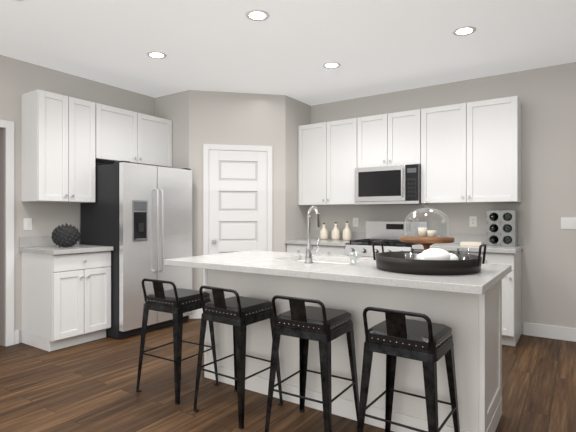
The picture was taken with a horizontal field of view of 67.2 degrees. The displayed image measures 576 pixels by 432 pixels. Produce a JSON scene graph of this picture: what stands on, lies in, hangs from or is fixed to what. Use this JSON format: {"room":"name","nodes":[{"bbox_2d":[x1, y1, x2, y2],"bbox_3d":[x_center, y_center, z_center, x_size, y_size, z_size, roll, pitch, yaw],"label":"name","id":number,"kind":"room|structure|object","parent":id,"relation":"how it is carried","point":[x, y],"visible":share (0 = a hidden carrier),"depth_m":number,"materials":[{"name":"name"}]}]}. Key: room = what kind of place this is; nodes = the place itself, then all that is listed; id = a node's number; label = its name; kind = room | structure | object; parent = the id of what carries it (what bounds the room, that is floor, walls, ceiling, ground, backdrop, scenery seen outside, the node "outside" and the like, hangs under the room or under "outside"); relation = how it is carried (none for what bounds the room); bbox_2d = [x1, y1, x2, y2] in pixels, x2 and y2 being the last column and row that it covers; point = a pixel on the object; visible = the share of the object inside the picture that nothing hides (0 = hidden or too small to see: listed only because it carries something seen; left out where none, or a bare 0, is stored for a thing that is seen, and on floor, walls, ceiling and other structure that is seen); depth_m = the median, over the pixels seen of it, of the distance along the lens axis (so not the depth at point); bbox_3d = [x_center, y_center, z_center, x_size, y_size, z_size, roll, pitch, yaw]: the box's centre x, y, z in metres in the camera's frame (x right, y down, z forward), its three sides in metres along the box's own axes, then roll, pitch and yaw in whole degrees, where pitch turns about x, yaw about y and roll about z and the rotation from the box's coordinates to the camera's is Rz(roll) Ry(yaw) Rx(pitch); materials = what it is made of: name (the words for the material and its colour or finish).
{"room":"kitchen","nodes":[
{"label":"kitchen","id":0,"kind":"room"},
{"bbox_2d":[0,55,154,342],"bbox_3d":[-3.556,-0.140,2.884,0.120,2.740,9.620,0,0,34],"label":"wall","id":1,"kind":"structure","parent":0,"point":[18,78],"depth_m":4.34,"materials":[{"name":"grey paint"}]},
{"bbox_2d":[0,120,13,345],"bbox_3d":[-2.971,0.165,3.737,0.140,2.130,1.070,0,0,34],"label":"door frame","id":2,"kind":"structure","parent":1,"relation":"attached to","point":[7,234],"depth_m":4.10,"materials":[{"name":"white wood"}]},
{"bbox_2d":[24,218,31,229],"bbox_3d":[-2.553,0.080,4.257,0.012,0.116,0.075,0,0,34],"label":"light switch","id":3,"kind":"object","parent":1,"relation":"attached to","point":[27,223],"visible":1,"depth_m":4.25,"materials":[{"name":"white plastic"}]},
{"bbox_2d":[21,89,94,202],"bbox_3d":[-2.283,-0.660,4.350,0.352,1.040,0.575,0,0,34],"label":"upper cabinet","id":4,"kind":"object","parent":1,"relation":"attached to","point":[57,148],"visible":1,"depth_m":4.19,"materials":[{"name":"white paint"}]},
{"bbox_2d":[95,103,171,167],"bbox_3d":[-1.837,-0.890,5.014,0.352,0.580,1.017,0,0,34],"label":"upper cabinet","id":5,"kind":"object","parent":1,"relation":"attached to","point":[131,136],"visible":0.94,"depth_m":4.87,"materials":[{"name":"white paint"}]},
{"bbox_2d":[155,90,188,318],"bbox_3d":[-1.414,-0.140,5.408,0.620,2.740,0.100,0,0,34],"label":"wall","id":6,"kind":"structure","parent":0,"point":[174,108],"depth_m":5.30,"materials":[{"name":"grey paint"}]},
{"bbox_2d":[189,90,284,290],"bbox_3d":[-0.618,-0.140,5.356,1.174,2.740,0.100,0,0,-11],"label":"wall","id":7,"kind":"structure","parent":0,"point":[228,118],"depth_m":5.30,"materials":[{"name":"grey paint"}]},
{"bbox_2d":[189,308,202,318],"bbox_3d":[-0.607,1.165,5.299,1.174,0.130,0.014,0,0,-11],"label":"baseboard","id":8,"kind":"structure","parent":7,"relation":"attached to","point":[197,314],"depth_m":5.20,"materials":[{"name":"white"}]},
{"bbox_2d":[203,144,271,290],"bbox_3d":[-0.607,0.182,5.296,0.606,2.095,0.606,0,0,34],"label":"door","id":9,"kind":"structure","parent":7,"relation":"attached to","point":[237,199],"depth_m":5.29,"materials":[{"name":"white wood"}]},
{"bbox_2d":[0,318,575,431],"bbox_3d":[-0.435,1.280,0.786,10.600,0.100,9.620,0,0,34],"label":"floor","id":10,"kind":"structure","parent":0,"point":[89,386],"depth_m":3.00,"materials":[{"name":"brown wood"}]},
{"bbox_2d":[19,236,112,351],"bbox_3d":[-2.172,0.718,4.264,0.632,1.025,0.595,0,0,34],"label":"base cabinet","id":11,"kind":"object","parent":10,"relation":"on","point":[65,297],"visible":0.98,"depth_m":4.08,"materials":[{"name":"white paint"}]},
{"bbox_2d":[51,223,79,246],"bbox_3d":[-2.172,0.185,4.243,0.251,0.238,0.251,0,0,34],"label":"decorative ball","id":12,"kind":"object","parent":11,"relation":"on","point":[66,235],"visible":1,"depth_m":4.17,"materials":[{"name":"grey"}]},
{"bbox_2d":[80,161,191,338],"bbox_3d":[-1.650,0.336,4.837,0.806,1.765,0.920,0,0,34],"label":"fridge","id":13,"kind":"object","parent":10,"relation":"on","point":[138,217],"visible":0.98,"depth_m":4.49,"materials":[{"name":"silver metal"}]},
{"bbox_2d":[136,278,218,404],"bbox_3d":[-0.785,0.830,3.099,0.422,0.797,0.422,0,0,34],"label":"stool","id":14,"kind":"object","parent":10,"relation":"on","point":[177,303],"visible":0.98,"depth_m":2.96,"materials":[{"name":"black metal"}]},
{"bbox_2d":[193,286,282,428],"bbox_3d":[-0.314,0.830,2.777,0.418,0.797,0.418,0,0,34],"label":"stool","id":15,"kind":"object","parent":10,"relation":"on","point":[239,313],"visible":0.96,"depth_m":2.65,"materials":[{"name":"black metal"}]},
{"bbox_2d":[265,295,358,431],"bbox_3d":[0.148,0.830,2.461,0.418,0.797,0.418,0,0,34],"label":"stool","id":16,"kind":"object","parent":10,"relation":"on","point":[322,324],"visible":1,"depth_m":2.36,"materials":[{"name":"black metal"}]},
{"bbox_2d":[285,231,365,255],"bbox_3d":[0.484,0.718,5.435,0.832,1.025,0.632,0,0,34],"label":"base cabinet","id":17,"kind":"object","parent":10,"relation":"on","point":[329,246],"visible":0.27,"depth_m":5.30,"materials":[{"name":"white paint"}]},
{"bbox_2d":[320,223,327,239],"bbox_3d":[0.467,0.196,5.626,0.112,0.217,0.112,0,0,34],"label":"bottle vase","id":18,"kind":"object","parent":17,"relation":"on","point":[323,233],"visible":1,"depth_m":5.58,"materials":[{"name":"beige ceramic"}]},
{"bbox_2d":[331,222,339,239],"bbox_3d":[0.610,0.191,5.542,0.112,0.227,0.112,0,0,34],"label":"bottle vase","id":19,"kind":"object","parent":17,"relation":"on","point":[335,233],"visible":1,"depth_m":5.50,"materials":[{"name":"beige ceramic"}]},
{"bbox_2d":[343,221,351,239],"bbox_3d":[0.741,0.185,5.442,0.112,0.237,0.112,0,0,34],"label":"bottle vase","id":20,"kind":"object","parent":17,"relation":"on","point":[347,233],"visible":1,"depth_m":5.40,"materials":[{"name":"beige ceramic"}]},
{"bbox_2d":[204,270,501,431],"bbox_3d":[0.356,0.787,3.021,1.984,0.884,0.637,0,0,34],"label":"kitchen island","id":21,"kind":"object","parent":10,"relation":"on","point":[467,308],"depth_m":2.56,"materials":[{"name":"white wood"}]},
{"bbox_2d":[164,250,511,293],"bbox_3d":[0.261,0.325,2.872,2.070,0.039,0.980,0,0,34],"label":"island countertop","id":22,"kind":"structure","parent":21,"relation":"on","point":[278,264],"depth_m":2.49,"materials":[{"name":"white stone"}]},
{"bbox_2d":[304,206,320,262],"bbox_3d":[0.189,0.119,2.853,0.111,0.370,0.176,0,0,34],"label":"faucet","id":23,"kind":"object","parent":22,"relation":"on","point":[308,256],"visible":1,"depth_m":2.81,"materials":[{"name":"silver metal"}]},
{"bbox_2d":[296,258,335,261],"bbox_3d":[0.235,0.441,3.083,0.602,0.218,0.391,0,0,34],"label":"sink","id":24,"kind":"object","parent":22,"relation":"in","point":[297,259],"depth_m":3.29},
{"bbox_2d":[349,251,358,264],"bbox_3d":[0.411,0.262,2.700,0.062,0.085,0.062,0,0,34],"label":"glass","id":25,"kind":"object","parent":22,"relation":"on","point":[352,258],"visible":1,"depth_m":2.69,"materials":[{"name":"clear glass"}]},
{"bbox_2d":[372,240,485,274],"bbox_3d":[0.800,0.228,2.499,0.611,0.152,0.582,0,0,34],"label":"tray","id":26,"kind":"object","parent":22,"relation":"on","point":[434,261],"visible":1,"depth_m":2.30,"materials":[{"name":"black metal"}]},
{"bbox_2d":[400,201,453,250],"bbox_3d":[0.831,0.102,2.599,0.312,0.382,0.312,0,0,34],"label":"cake stand","id":27,"kind":"object","parent":26,"relation":"on","point":[425,241],"visible":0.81,"depth_m":2.55,"materials":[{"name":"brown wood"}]},
{"bbox_2d":[345,221,427,256],"bbox_3d":[1.120,0.647,4.948,0.752,1.165,0.686,0,0,34],"label":"range","id":28,"kind":"object","parent":10,"relation":"on","point":[389,234],"visible":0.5,"depth_m":5.04,"materials":[{"name":"metal"}]},
{"bbox_2d":[357,307,459,431],"bbox_3d":[0.601,0.830,2.150,0.414,0.797,0.414,0,0,34],"label":"stool","id":29,"kind":"object","parent":10,"relation":"on","point":[395,334],"visible":1,"depth_m":2.05,"materials":[{"name":"black metal"}]},
{"bbox_2d":[412,234,522,345],"bbox_3d":[1.865,0.718,4.507,0.961,1.025,0.632,0,0,34],"label":"base cabinet","id":30,"kind":"object","parent":10,"relation":"on","point":[511,300],"visible":0.25,"depth_m":4.12,"materials":[{"name":"white paint"}]},
{"bbox_2d":[460,242,482,245],"bbox_3d":[1.894,0.286,4.468,0.200,0.035,0.130,0,0,34],"label":"caddy","id":31,"kind":"object","parent":30,"relation":"on","point":[471,243],"visible":0.85,"depth_m":4.42,"materials":[{"name":"beige ceramic"}]},
{"bbox_2d":[487,210,517,246],"bbox_3d":[2.182,0.124,4.431,0.260,0.360,0.310,0,0,34],"label":"wine rack","id":32,"kind":"object","parent":30,"relation":"on","point":[502,227],"visible":1,"depth_m":4.38,"materials":[{"name":"silver metal"}]},
{"bbox_2d":[0,0,575,105],"bbox_3d":[-0.435,-1.560,0.786,10.600,0.100,9.620,0,0,34],"label":"ceiling","id":33,"kind":"structure","parent":0,"point":[289,48],"depth_m":3.77,"materials":[{"name":"white paint"}]},
{"bbox_2d":[147,51,166,58],"bbox_3d":[-1.230,-1.508,4.068,0.184,0.004,0.184,0,0,34],"label":"recessed light","id":34,"kind":"object","parent":33,"relation":"in","point":[156,54],"visible":1,"depth_m":4.07,"materials":[{"name":"white"}]},
{"bbox_2d":[245,10,269,20],"bbox_3d":[-0.229,-1.508,3.263,0.184,0.004,0.184,0,0,34],"label":"recessed light","id":35,"kind":"object","parent":33,"relation":"in","point":[260,15],"visible":1,"depth_m":3.26,"materials":[{"name":"white"}]},
{"bbox_2d":[322,62,340,68],"bbox_3d":[0.438,-1.508,4.345,0.184,0.004,0.184,0,0,34],"label":"recessed light","id":36,"kind":"object","parent":33,"relation":"in","point":[330,65],"visible":1,"depth_m":4.34,"materials":[{"name":"white"}]},
{"bbox_2d":[452,26,475,35],"bbox_3d":[1.439,-1.508,3.539,0.184,0.004,0.184,0,0,34],"label":"recessed light","id":37,"kind":"object","parent":33,"relation":"in","point":[464,30],"visible":1,"depth_m":3.52,"materials":[{"name":"white"}]},
{"bbox_2d":[285,95,310,251],"bbox_3d":[0.099,-0.140,5.705,0.100,2.740,0.620,0,0,34],"label":"wall","id":38,"kind":"structure","parent":0,"point":[297,113],"depth_m":5.57,"materials":[{"name":"grey paint"}]},
{"bbox_2d":[311,62,575,333],"bbox_3d":[2.878,-0.140,4.283,9.000,2.740,0.120,0,0,34],"label":"wall","id":39,"kind":"structure","parent":0,"point":[546,96],"depth_m":4.46,"materials":[{"name":"grey paint"}]},
{"bbox_2d":[298,118,356,205],"bbox_3d":[0.563,-0.660,5.551,0.834,1.040,0.352,0,0,34],"label":"upper cabinet","id":40,"kind":"object","parent":39,"relation":"attached to","point":[327,158],"visible":0.96,"depth_m":5.42,"materials":[{"name":"white paint"}]},
{"bbox_2d":[353,218,357,226],"bbox_3d":[0.866,0.080,5.557,0.075,0.116,0.008,0,0,34],"label":"electrical outlet","id":41,"kind":"object","parent":39,"relation":"attached to","point":[355,222],"visible":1,"depth_m":5.55,"materials":[{"name":"white plastic"}]},
{"bbox_2d":[357,109,420,167],"bbox_3d":[1.226,-0.875,5.105,0.758,0.610,0.352,0,0,34],"label":"upper cabinet","id":42,"kind":"object","parent":39,"relation":"attached to","point":[391,139],"visible":0.85,"depth_m":4.97,"materials":[{"name":"white paint"}]},
{"bbox_2d":[355,164,422,204],"bbox_3d":[1.200,-0.350,5.067,0.754,0.430,0.444,0,0,34],"label":"microwave","id":43,"kind":"object","parent":42,"relation":"attached to","point":[392,185],"visible":0.96,"depth_m":4.89,"materials":[{"name":"metal"}]},
{"bbox_2d":[421,96,520,203],"bbox_3d":[1.936,-0.660,4.628,0.948,1.040,0.352,0,0,34],"label":"upper cabinet","id":44,"kind":"object","parent":39,"relation":"attached to","point":[470,152],"visible":0.92,"depth_m":4.47,"materials":[{"name":"white paint"}]},
{"bbox_2d":[469,216,476,226],"bbox_3d":[2.037,0.060,4.770,0.075,0.116,0.008,0,0,34],"label":"electrical outlet","id":45,"kind":"object","parent":39,"relation":"attached to","point":[472,221],"visible":1,"depth_m":4.77,"materials":[{"name":"white plastic"}]},
{"bbox_2d":[524,322,575,341],"bbox_3d":[4.509,1.165,3.106,4.980,0.130,0.014,0,0,34],"label":"baseboard","id":46,"kind":"structure","parent":39,"relation":"attached to","point":[551,331],"depth_m":4.35,"materials":[{"name":"white wood"}]},
{"bbox_2d":[561,217,575,228],"bbox_3d":[2.774,0.070,4.272,0.145,0.116,0.012,0,0,34],"label":"light switch","id":47,"kind":"object","parent":39,"relation":"attached to","point":[568,222],"visible":1,"depth_m":4.28,"materials":[{"name":"white plastic"}]}
]}

